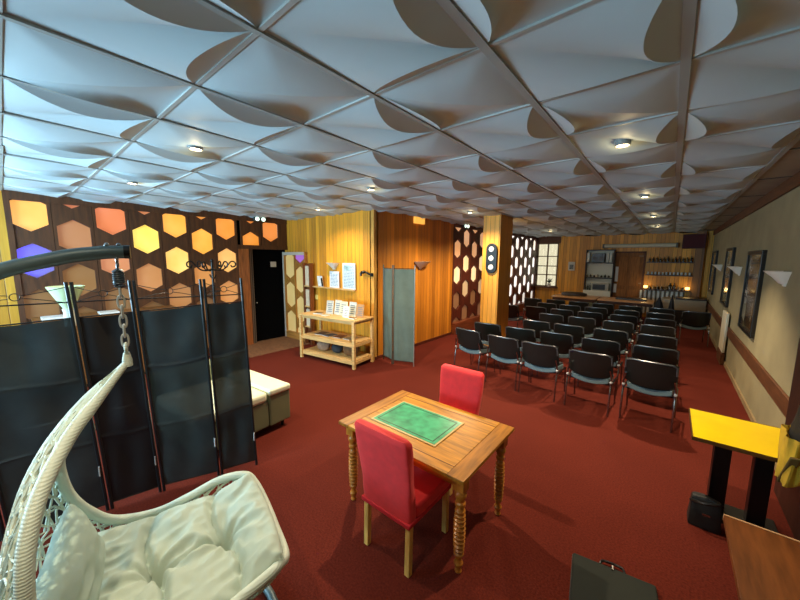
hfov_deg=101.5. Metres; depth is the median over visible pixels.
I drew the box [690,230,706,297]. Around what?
trim
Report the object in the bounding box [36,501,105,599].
pillow
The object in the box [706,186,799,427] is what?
wall
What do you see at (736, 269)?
wall sconce
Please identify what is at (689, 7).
trim
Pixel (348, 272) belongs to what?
print
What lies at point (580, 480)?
floor
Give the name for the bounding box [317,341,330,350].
cloth bag
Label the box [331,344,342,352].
cloth bag
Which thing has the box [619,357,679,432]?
chair
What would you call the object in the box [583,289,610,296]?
countertop
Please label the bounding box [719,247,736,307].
framed poster
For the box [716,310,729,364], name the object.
heater
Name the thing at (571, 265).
picture
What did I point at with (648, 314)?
chair
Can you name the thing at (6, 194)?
wall
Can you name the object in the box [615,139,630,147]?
recessed light
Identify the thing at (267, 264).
door
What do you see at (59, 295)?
floor lamp
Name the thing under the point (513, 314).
chair
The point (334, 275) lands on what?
poster
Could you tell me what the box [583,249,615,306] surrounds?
shelf unit
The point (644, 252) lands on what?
door frame
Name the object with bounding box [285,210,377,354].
wall
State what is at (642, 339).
chair
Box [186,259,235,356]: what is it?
coat rack
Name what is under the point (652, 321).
chair
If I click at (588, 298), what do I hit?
buffet table
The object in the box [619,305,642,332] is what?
chair
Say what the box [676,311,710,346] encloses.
chair
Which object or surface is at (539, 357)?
chair
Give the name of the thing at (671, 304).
coat
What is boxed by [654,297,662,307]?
coat
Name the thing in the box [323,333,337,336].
magazine
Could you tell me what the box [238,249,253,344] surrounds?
door frame
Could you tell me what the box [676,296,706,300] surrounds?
countertop
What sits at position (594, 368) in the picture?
chair
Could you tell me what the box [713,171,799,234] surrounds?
crown molding
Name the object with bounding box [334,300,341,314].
picture card
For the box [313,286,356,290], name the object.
wall ledge
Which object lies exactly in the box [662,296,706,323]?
bar counter
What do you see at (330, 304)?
picture card
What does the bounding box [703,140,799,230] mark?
trim
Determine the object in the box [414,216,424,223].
exit sign
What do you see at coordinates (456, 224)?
trim
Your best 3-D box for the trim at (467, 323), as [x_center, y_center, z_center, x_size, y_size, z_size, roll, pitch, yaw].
[3.974,0.488,12.652,0.220,0.340,7.670,6,10,39]
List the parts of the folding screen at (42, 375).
rod, rod, panel, rod, rod, panel, rod, rod, rod, panel, rod, rod, rod, panel, rod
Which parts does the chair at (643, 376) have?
leg, leg, backrest, trim, leg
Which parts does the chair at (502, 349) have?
leg, trim, backrest, leg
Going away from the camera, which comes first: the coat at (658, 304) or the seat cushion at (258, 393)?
the seat cushion at (258, 393)
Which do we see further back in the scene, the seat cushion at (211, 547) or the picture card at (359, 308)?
the picture card at (359, 308)
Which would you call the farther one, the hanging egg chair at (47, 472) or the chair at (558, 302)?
the chair at (558, 302)
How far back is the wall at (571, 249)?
12.74 m
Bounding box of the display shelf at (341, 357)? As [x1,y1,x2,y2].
[298,310,373,369]
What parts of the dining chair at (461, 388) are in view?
leg, backrest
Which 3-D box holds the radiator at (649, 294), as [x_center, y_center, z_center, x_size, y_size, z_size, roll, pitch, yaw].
[9.973,0.101,12.531,1.340,0.900,0.100,6,10,39]
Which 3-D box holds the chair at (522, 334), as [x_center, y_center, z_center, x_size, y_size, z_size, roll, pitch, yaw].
[2.502,0.965,6.667,0.610,0.913,0.646,6,9,37]
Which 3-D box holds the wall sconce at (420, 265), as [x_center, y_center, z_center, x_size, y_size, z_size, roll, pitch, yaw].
[0.616,-0.867,8.163,0.270,0.195,0.540,6,10,39]
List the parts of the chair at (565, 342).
backrest, trim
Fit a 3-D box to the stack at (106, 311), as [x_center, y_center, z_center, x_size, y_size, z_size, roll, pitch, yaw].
[-5.288,0.221,5.932,0.300,0.030,0.260,6,10,39]
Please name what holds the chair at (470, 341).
on the floor
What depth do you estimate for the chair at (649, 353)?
5.05 m
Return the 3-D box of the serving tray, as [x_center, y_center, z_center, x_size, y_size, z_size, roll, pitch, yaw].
[8.263,-0.043,11.675,0.900,0.060,0.500,6,10,39]
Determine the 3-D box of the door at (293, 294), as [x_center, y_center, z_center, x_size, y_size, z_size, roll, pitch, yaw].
[-2.844,-0.098,8.873,1.080,2.380,0.062,6,10,39]
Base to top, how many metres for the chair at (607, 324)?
0.913 m
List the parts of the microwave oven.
door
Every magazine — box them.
[316,331,329,334]
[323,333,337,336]
[333,334,347,337]
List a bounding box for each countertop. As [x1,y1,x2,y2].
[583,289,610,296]
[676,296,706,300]
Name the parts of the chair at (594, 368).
leg, backrest, trim, leg, leg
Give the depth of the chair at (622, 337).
6.26 m
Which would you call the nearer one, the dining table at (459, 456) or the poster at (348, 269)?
the dining table at (459, 456)
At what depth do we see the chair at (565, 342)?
6.00 m
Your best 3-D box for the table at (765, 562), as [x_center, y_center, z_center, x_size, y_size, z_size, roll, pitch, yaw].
[1.890,1.854,1.447,0.540,0.477,1.872,6,10,39]
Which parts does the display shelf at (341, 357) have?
leg, leg, rail, rail, rail, shelf, shelf, leg, leg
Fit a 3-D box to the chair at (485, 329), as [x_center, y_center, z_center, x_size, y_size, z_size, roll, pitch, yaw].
[1.976,0.904,7.115,0.610,0.913,0.647,6,9,37]
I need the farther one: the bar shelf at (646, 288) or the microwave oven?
the microwave oven
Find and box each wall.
[0,190,20,326]
[1,189,287,352]
[236,220,258,244]
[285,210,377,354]
[370,211,453,355]
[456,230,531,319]
[535,231,713,316]
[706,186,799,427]
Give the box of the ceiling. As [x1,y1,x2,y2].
[2,0,799,237]
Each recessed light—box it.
[127,180,137,184]
[188,145,202,151]
[367,186,374,190]
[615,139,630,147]
[640,194,649,197]
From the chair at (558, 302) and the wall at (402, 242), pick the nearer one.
the wall at (402, 242)
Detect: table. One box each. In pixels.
[339,390,513,573]
[551,293,600,302]
[597,296,654,307]
[723,514,799,599]
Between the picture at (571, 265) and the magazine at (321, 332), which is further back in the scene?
the picture at (571, 265)
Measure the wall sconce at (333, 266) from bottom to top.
0.165 m
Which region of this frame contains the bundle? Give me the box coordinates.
[343,346,359,355]
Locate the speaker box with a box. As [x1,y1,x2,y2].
[682,234,706,248]
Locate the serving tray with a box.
[615,296,646,300]
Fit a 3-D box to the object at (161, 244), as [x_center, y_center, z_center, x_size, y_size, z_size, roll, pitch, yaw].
[-4.873,-0.299,7.401,0.535,3.130,4.910,6,10,39]
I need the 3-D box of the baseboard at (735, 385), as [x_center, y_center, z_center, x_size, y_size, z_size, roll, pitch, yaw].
[5.072,1.650,4.738,0.020,0.080,18.600,6,10,39]
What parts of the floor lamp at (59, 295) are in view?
lamp shade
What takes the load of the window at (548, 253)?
in the wall at (571, 249)
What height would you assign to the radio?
0.360 m
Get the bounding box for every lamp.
[45,285,95,430]
[485,243,497,272]
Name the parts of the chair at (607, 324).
backrest, trim, leg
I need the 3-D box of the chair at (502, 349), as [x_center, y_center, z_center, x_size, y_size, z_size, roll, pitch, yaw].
[1.957,1.056,5.936,0.610,0.913,0.646,7,10,44]
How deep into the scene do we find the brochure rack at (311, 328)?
8.35 m
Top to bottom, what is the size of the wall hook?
0.126 m
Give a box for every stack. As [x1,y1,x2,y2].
[40,314,62,319]
[97,310,119,314]
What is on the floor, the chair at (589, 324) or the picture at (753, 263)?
the chair at (589, 324)
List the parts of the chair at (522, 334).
backrest, trim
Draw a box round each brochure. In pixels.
[305,266,308,285]
[306,289,309,305]
[306,309,309,325]
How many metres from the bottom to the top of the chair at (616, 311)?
0.913 m
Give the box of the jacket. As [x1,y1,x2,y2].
[775,404,799,487]
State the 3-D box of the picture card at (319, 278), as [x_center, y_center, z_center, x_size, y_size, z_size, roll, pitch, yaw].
[-1.975,-0.466,8.102,0.210,0.260,0.044,6,10,39]
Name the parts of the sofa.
armrest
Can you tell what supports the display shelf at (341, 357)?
on the floor
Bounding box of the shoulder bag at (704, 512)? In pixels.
[687,492,724,534]
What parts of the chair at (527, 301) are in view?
backrest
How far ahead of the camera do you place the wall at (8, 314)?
5.24 m
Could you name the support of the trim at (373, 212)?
attached to the wall at (402, 242)
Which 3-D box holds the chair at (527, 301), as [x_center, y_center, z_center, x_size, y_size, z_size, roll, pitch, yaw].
[4.700,0.363,11.442,0.610,0.913,0.646,6,10,39]
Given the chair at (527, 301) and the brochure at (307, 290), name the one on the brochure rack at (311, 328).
the brochure at (307, 290)
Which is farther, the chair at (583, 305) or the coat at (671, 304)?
the chair at (583, 305)
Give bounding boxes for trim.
[0,0,799,235]
[371,209,376,359]
[451,223,537,323]
[451,302,525,334]
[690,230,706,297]
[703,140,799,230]
[704,147,799,229]
[774,337,799,540]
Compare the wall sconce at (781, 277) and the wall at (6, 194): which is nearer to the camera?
the wall sconce at (781, 277)
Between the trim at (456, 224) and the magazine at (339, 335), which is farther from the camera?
the trim at (456, 224)
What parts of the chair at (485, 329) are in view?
backrest, trim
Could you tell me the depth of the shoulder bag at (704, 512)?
2.74 m
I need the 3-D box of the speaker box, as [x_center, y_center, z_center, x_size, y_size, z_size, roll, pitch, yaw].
[10.501,-2.093,11.671,0.620,0.500,0.328,6,10,39]
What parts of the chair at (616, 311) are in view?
backrest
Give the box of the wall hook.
[360,270,373,275]
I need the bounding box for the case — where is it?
[569,553,658,599]
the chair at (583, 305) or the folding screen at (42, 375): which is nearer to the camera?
the folding screen at (42, 375)
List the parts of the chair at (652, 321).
trim, backrest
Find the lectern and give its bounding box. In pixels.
[689,408,780,532]
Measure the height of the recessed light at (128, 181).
0.060 m
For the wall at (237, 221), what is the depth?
8.50 m
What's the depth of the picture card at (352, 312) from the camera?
6.95 m
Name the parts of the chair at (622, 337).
trim, backrest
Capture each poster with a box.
[330,271,338,287]
[342,263,355,289]
[707,251,718,294]
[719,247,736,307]
[737,250,767,338]
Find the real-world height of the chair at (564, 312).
0.913 m
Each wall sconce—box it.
[327,263,338,269]
[415,261,429,268]
[713,264,721,270]
[727,266,741,275]
[764,271,791,286]
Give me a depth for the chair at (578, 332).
6.71 m
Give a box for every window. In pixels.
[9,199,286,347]
[452,227,536,322]
[536,236,560,286]
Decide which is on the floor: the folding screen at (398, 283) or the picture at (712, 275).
the folding screen at (398, 283)
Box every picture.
[568,262,574,270]
[709,253,715,290]
[722,250,732,302]
[741,254,760,331]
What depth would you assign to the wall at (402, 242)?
8.39 m
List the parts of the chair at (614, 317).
backrest, trim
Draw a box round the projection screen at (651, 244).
[602,243,677,247]
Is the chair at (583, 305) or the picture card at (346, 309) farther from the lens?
the chair at (583, 305)
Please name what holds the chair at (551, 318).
on the floor
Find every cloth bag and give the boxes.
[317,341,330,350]
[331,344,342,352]
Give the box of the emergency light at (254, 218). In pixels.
[253,217,265,221]
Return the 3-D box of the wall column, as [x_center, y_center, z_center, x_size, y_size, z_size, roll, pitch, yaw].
[2.376,-0.412,8.100,0.430,3.271,0.740,6,10,39]
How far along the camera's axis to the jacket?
2.23 m
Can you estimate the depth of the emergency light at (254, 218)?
8.23 m
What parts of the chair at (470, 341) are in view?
leg, trim, backrest, leg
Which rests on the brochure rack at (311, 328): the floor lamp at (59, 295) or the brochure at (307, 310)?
the brochure at (307, 310)
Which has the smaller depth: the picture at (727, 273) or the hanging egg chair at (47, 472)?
the hanging egg chair at (47, 472)
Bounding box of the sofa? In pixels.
[209,359,289,449]
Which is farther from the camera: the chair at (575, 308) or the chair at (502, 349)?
the chair at (575, 308)
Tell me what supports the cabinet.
on the floor
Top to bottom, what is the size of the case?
0.042 m
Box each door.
[252,249,284,341]
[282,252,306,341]
[613,253,643,308]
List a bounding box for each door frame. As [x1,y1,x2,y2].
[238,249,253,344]
[612,251,646,297]
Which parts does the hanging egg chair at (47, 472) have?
chain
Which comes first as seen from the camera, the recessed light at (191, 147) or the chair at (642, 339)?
the recessed light at (191, 147)
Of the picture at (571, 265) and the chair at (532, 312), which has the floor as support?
the chair at (532, 312)
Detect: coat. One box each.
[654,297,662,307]
[668,295,673,308]
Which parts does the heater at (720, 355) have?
panel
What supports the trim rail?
attached to the wall at (774, 228)
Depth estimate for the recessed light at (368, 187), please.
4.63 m
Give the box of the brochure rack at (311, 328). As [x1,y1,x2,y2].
[302,263,314,344]
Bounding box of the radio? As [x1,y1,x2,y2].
[592,253,605,261]
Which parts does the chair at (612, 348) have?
trim, backrest, leg, leg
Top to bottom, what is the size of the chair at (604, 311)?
0.913 m
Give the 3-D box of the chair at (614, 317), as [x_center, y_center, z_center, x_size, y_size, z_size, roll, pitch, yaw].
[5.614,0.786,8.214,0.610,0.913,0.647,6,10,39]
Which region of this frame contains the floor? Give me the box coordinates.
[0,310,794,599]
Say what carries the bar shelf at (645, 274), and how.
attached to the wall at (571, 249)
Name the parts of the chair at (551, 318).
backrest, trim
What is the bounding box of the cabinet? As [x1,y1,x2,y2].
[31,305,175,386]
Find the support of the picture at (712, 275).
attached to the framed poster at (714, 259)
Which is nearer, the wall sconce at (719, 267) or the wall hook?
the wall hook
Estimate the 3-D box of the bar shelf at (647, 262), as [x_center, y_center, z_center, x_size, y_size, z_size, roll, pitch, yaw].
[10.054,-1.399,12.187,1.360,0.035,0.280,6,10,39]
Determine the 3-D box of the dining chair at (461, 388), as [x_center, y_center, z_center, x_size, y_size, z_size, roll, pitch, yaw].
[0.500,1.298,3.424,0.511,1.055,0.634,6,10,39]
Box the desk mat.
[371,401,464,446]
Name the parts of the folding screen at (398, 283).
panel, panel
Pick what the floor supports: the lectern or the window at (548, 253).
the lectern
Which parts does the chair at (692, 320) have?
leg, backrest, trim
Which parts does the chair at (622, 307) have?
backrest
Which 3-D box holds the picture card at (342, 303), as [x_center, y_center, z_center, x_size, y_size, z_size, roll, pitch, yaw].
[-1.219,0.185,7.052,0.200,0.307,0.067,5,8,29]
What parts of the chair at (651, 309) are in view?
backrest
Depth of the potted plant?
14.93 m
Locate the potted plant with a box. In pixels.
[546,279,552,286]
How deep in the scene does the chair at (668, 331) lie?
6.70 m
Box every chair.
[0,262,289,599]
[354,419,450,577]
[439,364,484,495]
[454,327,494,371]
[472,322,501,367]
[485,334,529,390]
[503,326,535,375]
[508,305,522,326]
[518,341,565,401]
[521,319,550,352]
[522,298,541,322]
[525,306,546,320]
[536,331,573,383]
[537,302,556,313]
[537,313,563,342]
[546,299,564,308]
[550,308,573,324]
[554,323,584,347]
[559,304,580,316]
[564,349,616,416]
[568,316,595,337]
[569,301,588,310]
[577,337,622,394]
[578,311,602,327]
[585,306,607,319]
[592,303,613,318]
[593,328,629,372]
[603,320,634,357]
[610,314,638,343]
[614,309,639,342]
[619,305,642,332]
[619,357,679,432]
[628,344,679,407]
[637,333,677,349]
[640,324,675,336]
[644,318,676,337]
[646,312,674,319]
[648,307,674,314]
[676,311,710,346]
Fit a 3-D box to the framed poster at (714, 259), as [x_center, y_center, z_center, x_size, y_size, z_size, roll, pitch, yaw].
[10.105,-0.898,10.560,0.050,1.350,1.400,6,10,39]
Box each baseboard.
[375,332,451,359]
[706,329,776,469]
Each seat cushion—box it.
[98,473,283,599]
[211,380,265,421]
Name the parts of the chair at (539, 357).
leg, trim, backrest, leg, leg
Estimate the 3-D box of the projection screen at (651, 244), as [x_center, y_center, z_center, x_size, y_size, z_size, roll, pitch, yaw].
[9.305,-2.121,12.757,2.380,0.170,0.225,6,10,39]
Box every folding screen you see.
[0,278,257,541]
[383,265,415,366]
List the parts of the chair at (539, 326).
backrest, trim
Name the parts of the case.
handle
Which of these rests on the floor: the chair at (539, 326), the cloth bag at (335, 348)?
the chair at (539, 326)
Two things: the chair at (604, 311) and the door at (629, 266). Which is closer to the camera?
the chair at (604, 311)
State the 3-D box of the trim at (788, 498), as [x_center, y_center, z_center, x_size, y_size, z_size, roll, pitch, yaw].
[3.271,0.511,2.458,0.090,2.900,1.430,6,10,39]
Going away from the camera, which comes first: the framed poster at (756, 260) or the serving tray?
the framed poster at (756, 260)
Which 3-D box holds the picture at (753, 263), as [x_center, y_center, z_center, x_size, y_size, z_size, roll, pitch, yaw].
[5.794,-0.132,5.381,0.016,1.260,1.160,6,10,39]
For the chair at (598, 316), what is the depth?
8.34 m
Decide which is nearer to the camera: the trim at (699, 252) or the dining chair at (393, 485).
the dining chair at (393, 485)
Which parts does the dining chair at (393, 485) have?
leg, backrest, leg, seat, leg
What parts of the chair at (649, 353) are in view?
trim, backrest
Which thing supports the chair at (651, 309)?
on the floor
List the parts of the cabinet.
door, door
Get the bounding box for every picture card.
[317,276,323,286]
[326,300,333,313]
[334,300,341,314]
[339,301,347,315]
[343,306,349,317]
[349,302,356,316]
[355,304,363,317]
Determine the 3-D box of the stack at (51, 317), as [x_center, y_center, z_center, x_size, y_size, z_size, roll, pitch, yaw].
[-5.734,0.287,5.396,0.300,0.030,0.260,6,10,39]
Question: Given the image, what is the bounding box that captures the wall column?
[480,214,512,345]
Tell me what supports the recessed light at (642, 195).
in the ceiling
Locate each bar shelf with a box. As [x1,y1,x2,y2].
[644,288,690,291]
[645,274,692,276]
[647,262,693,262]
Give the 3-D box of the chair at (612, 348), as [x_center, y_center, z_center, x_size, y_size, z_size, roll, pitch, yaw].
[3.557,1.087,5.782,0.610,0.913,0.646,7,10,40]
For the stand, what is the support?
on the floor
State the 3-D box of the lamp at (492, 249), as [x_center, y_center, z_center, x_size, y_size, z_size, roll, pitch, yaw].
[2.144,-0.979,7.684,0.270,0.700,0.084,6,10,39]
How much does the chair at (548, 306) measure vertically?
0.913 m
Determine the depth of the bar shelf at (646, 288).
12.18 m
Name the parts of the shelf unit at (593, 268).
panel, shelf, panel, panel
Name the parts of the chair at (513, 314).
backrest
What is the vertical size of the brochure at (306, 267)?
0.498 m
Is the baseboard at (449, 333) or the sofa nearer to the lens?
the sofa
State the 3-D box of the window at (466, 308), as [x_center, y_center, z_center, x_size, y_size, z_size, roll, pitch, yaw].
[3.916,-1.067,12.436,0.067,2.800,7.512,6,10,39]
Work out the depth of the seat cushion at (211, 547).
1.77 m
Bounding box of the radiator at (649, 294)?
[639,290,683,312]
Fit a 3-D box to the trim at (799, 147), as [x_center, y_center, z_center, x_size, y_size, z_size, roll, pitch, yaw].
[5.134,-1.593,4.635,0.358,0.022,16.515,6,10,39]
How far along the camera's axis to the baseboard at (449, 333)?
8.79 m
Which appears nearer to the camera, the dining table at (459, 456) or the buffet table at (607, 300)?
the dining table at (459, 456)
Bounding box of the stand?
[0,243,277,599]
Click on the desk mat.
(429, 427)
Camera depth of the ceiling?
2.13 m
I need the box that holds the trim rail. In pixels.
[706,301,788,416]
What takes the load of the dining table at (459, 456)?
on the floor
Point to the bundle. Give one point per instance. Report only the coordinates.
(347, 350)
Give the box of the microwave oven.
[591,283,609,290]
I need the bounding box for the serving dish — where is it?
[561,291,586,296]
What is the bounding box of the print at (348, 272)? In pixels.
[343,267,353,287]
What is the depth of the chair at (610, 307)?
9.96 m
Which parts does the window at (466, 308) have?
pane, pane, pane, pane, pane, pane, pane, pane, pane, pane, pane, pane, pane, pane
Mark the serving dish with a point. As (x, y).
(567, 293)

